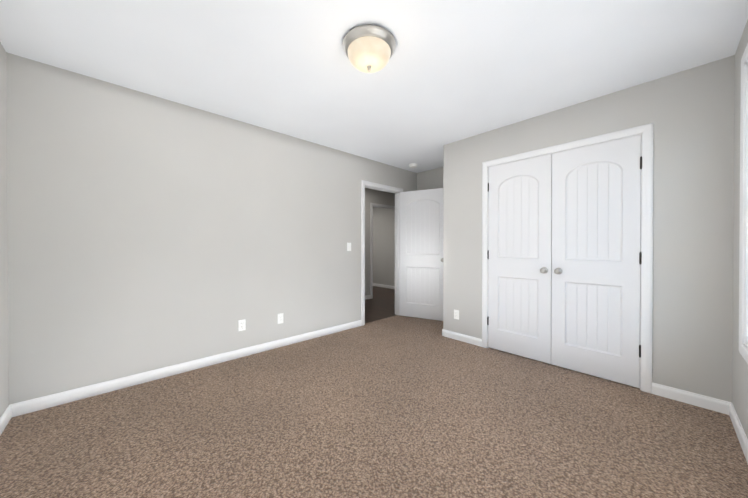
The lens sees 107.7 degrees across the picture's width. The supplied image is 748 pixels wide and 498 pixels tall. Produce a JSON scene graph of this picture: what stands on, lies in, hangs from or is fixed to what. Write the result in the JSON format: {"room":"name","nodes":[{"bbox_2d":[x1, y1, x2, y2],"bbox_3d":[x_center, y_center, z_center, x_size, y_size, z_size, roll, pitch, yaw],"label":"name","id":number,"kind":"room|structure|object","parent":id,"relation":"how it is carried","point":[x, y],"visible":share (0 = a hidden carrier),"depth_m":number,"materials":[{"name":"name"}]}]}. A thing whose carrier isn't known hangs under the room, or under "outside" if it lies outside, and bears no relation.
{"room":"empty bedroom","nodes":[
{"label":"empty bedroom","id":0,"kind":"room"},
{"bbox_2d":[0,42,8,416],"bbox_3d":[-1.357,-0.076,0.578,0.115,2.447,3.562,0,0,-43],"label":"wall","id":1,"kind":"structure","parent":0,"point":[4,377],"depth_m":1.77,"materials":[{"name":"paint"}]},
{"bbox_2d":[0,405,11,435],"bbox_3d":[-1.311,1.104,0.629,0.013,0.086,3.332,0,0,-43],"label":"baseboard","id":2,"kind":"structure","parent":1,"relation":"attached to","point":[5,417],"depth_m":1.75,"materials":[{"name":"paint"}]},
{"bbox_2d":[6,52,416,404],"bbox_3d":[-0.886,-0.092,3.383,4.640,2.447,0.115,0,0,-43],"label":"wall","id":3,"kind":"structure","parent":0,"point":[147,232],"depth_m":2.36,"materials":[{"name":"paint"}]},
{"bbox_2d":[10,320,361,416],"bbox_3d":[-1.316,1.091,2.899,3.113,0.086,0.013,0,0,-43],"label":"baseboard","id":4,"kind":"structure","parent":3,"relation":"attached to","point":[40,403],"depth_m":2.36,"materials":[{"name":"paint"}]},
{"bbox_2d":[238,319,245,330],"bbox_3d":[-1.373,0.805,2.847,0.070,0.115,0.009,0,0,-43],"label":"electrical outlet","id":5,"kind":"object","parent":3,"relation":"attached to","point":[241,325],"visible":1,"depth_m":2.84,"materials":[{"name":"white plastic"}]},
{"bbox_2d":[278,313,282,323],"bbox_3d":[-1.070,0.808,3.132,0.070,0.115,0.009,0,0,-43],"label":"electrical outlet","id":6,"kind":"object","parent":3,"relation":"attached to","point":[280,318],"visible":1,"depth_m":3.13,"materials":[{"name":"white plastic"}]},
{"bbox_2d":[347,243,350,250],"bbox_3d":[-0.344,-0.016,3.807,0.070,0.115,0.010,0,0,-43],"label":"light switch","id":7,"kind":"object","parent":3,"relation":"attached to","point":[348,246],"visible":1,"depth_m":3.80,"materials":[{"name":"white plastic"}]},
{"bbox_2d":[361,180,402,325],"bbox_3d":[0.109,0.070,4.318,0.914,2.112,0.147,0,0,-43],"label":"door frame","id":8,"kind":"structure","parent":3,"relation":"attached to","point":[368,183],"depth_m":4.30,"materials":[{"name":"paint"}]},
{"bbox_2d":[400,188,443,320],"bbox_3d":[0.769,0.099,4.342,0.783,2.030,0.159,0,0,28],"label":"entry door","id":9,"kind":"structure","parent":3,"relation":"in","point":[421,253],"depth_m":4.34,"materials":[{"name":"paint"}]},
{"bbox_2d":[0,315,747,497],"bbox_3d":[0.317,1.199,2.108,4.640,0.120,3.492,0,0,-43],"label":"floor carpet","id":10,"kind":"object","parent":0,"point":[397,406],"visible":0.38,"depth_m":1.68,"materials":[{"name":"brown carpet"}]},
{"bbox_2d":[0,0,747,172],"bbox_3d":[-0.326,-1.383,4.630,7.175,0.120,8.072,0,0,-43],"label":"ceiling","id":11,"kind":"structure","parent":0,"point":[451,71],"depth_m":1.85,"materials":[{"name":"paint"}]},
{"bbox_2d":[342,24,395,72],"bbox_3d":[-0.031,-1.220,1.756,0.342,0.172,0.342,0,0,-43],"label":"ceiling light fixture","id":12,"kind":"object","parent":11,"relation":"attached to","point":[368,48],"visible":1,"depth_m":1.66,"materials":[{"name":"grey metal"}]},
{"bbox_2d":[409,163,417,167],"bbox_3d":[0.621,-1.301,4.334,0.136,0.040,0.136,0,0,-43],"label":"smoke detector","id":13,"kind":"object","parent":11,"relation":"attached to","point":[413,165],"visible":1,"depth_m":4.30,"materials":[{"name":"white plastic"}]},
{"bbox_2d":[365,188,394,295],"bbox_3d":[-0.957,-0.103,5.271,4.170,2.447,0.115,0,0,-43],"label":"wall","id":14,"kind":"structure","parent":0,"point":[368,196],"depth_m":5.99,"materials":[{"name":"paint"}]},
{"bbox_2d":[370,203,394,298],"bbox_3d":[0.239,0.058,6.394,0.984,2.112,0.147,0,0,-43],"label":"door frame","id":15,"kind":"structure","parent":14,"relation":"attached to","point":[371,242],"depth_m":6.02,"materials":[{"name":"paint"}]},
{"bbox_2d":[365,286,395,322],"bbox_3d":[-0.983,1.176,6.423,5.700,0.116,4.580,0,0,-43],"label":"floor","id":16,"kind":"structure","parent":0,"point":[380,305],"depth_m":5.34,"materials":[{"name":"brown carpet"}]},
{"bbox_2d":[373,207,394,285],"bbox_3d":[-0.176,-0.120,8.197,0.115,2.447,3.085,0,0,-43],"label":"wall","id":17,"kind":"structure","parent":0,"point":[384,246],"depth_m":7.62,"materials":[{"name":"paint"}]},
{"bbox_2d":[373,283,394,288],"bbox_3d":[-0.188,1.061,8.124,0.013,0.086,2.985,0,0,-43],"label":"baseboard","id":18,"kind":"structure","parent":17,"relation":"attached to","point":[384,286],"depth_m":7.62,"materials":[{"name":"paint"}]},
{"bbox_2d":[417,167,443,189],"bbox_3d":[1.943,-0.094,3.674,0.115,2.447,3.562,0,0,-43],"label":"wall","id":19,"kind":"structure","parent":0,"point":[431,179],"depth_m":4.62,"materials":[{"name":"paint"}]},
{"bbox_2d":[443,55,734,401],"bbox_3d":[1.708,-0.088,2.723,0.115,2.447,2.266,0,0,-43],"label":"wall","id":20,"kind":"structure","parent":0,"point":[689,113],"depth_m":2.06,"materials":[{"name":"paint"}]},
{"bbox_2d":[454,309,458,319],"bbox_3d":[1.018,0.822,3.375,0.009,0.115,0.070,0,0,-43],"label":"outlet","id":21,"kind":"object","parent":20,"relation":"attached to","point":[456,314],"visible":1,"depth_m":3.37,"materials":[{"name":"white plastic"}]},
{"bbox_2d":[442,329,481,346],"bbox_3d":[1.058,1.089,3.330,0.013,0.086,0.527,0,0,-43],"label":"baseboard","id":22,"kind":"structure","parent":20,"relation":"attached to","point":[464,338],"depth_m":3.31,"materials":[{"name":"paint"}]},
{"bbox_2d":[487,154,551,363],"bbox_3d":[1.487,0.107,2.856,0.097,2.030,0.621,0,0,-43],"label":"closet door","id":23,"kind":"structure","parent":20,"relation":"in","point":[519,254],"depth_m":2.84,"materials":[{"name":"paint"}]},
{"bbox_2d":[482,123,653,393],"bbox_3d":[1.753,0.103,2.677,0.115,2.065,1.275,0,0,-43],"label":"door frame","id":24,"kind":"structure","parent":20,"relation":"attached to","point":[641,222],"depth_m":2.21,"materials":[{"name":"paint"}]},
{"bbox_2d":[551,135,641,387],"bbox_3d":[1.915,0.110,2.400,0.097,2.030,0.621,0,0,-43],"label":"closet door","id":25,"kind":"structure","parent":20,"relation":"in","point":[596,245],"depth_m":2.39,"materials":[{"name":"paint"}]},
{"bbox_2d":[652,382,730,414],"bbox_3d":[2.306,1.097,2.000,0.013,0.086,0.383,0,0,-43],"label":"baseboard","id":26,"kind":"structure","parent":20,"relation":"attached to","point":[705,402],"depth_m":1.99,"materials":[{"name":"paint"}]},
{"bbox_2d":[732,22,747,438],"bbox_3d":[2.046,-0.081,1.408,3.065,2.447,0.115,0,0,-43],"label":"wall","id":27,"kind":"structure","parent":0,"point":[738,365],"depth_m":1.75,"materials":[{"name":"paint"}]},
{"bbox_2d":[729,402,747,462],"bbox_3d":[1.129,1.104,0.642,3.589,0.086,0.013,0,0,-43],"label":"baseboard","id":28,"kind":"structure","parent":27,"relation":"attached to","point":[739,431],"depth_m":1.63,"materials":[{"name":"paint"}]},
{"bbox_3d":[1.578,-0.247,0.919,1.715,1.625,0.035,0,0,-43],"label":"window","id":29,"kind":"structure","parent":0,"visible":0},
{"bbox_2d":[739,43,747,363],"bbox_3d":[1.535,-0.247,0.965,1.839,1.749,0.091,0,0,-43],"label":"window","id":30,"kind":"structure","parent":29,"relation":"attached to","point":[743,293],"depth_m":1.58,"materials":[{"name":"paint"}]}
]}

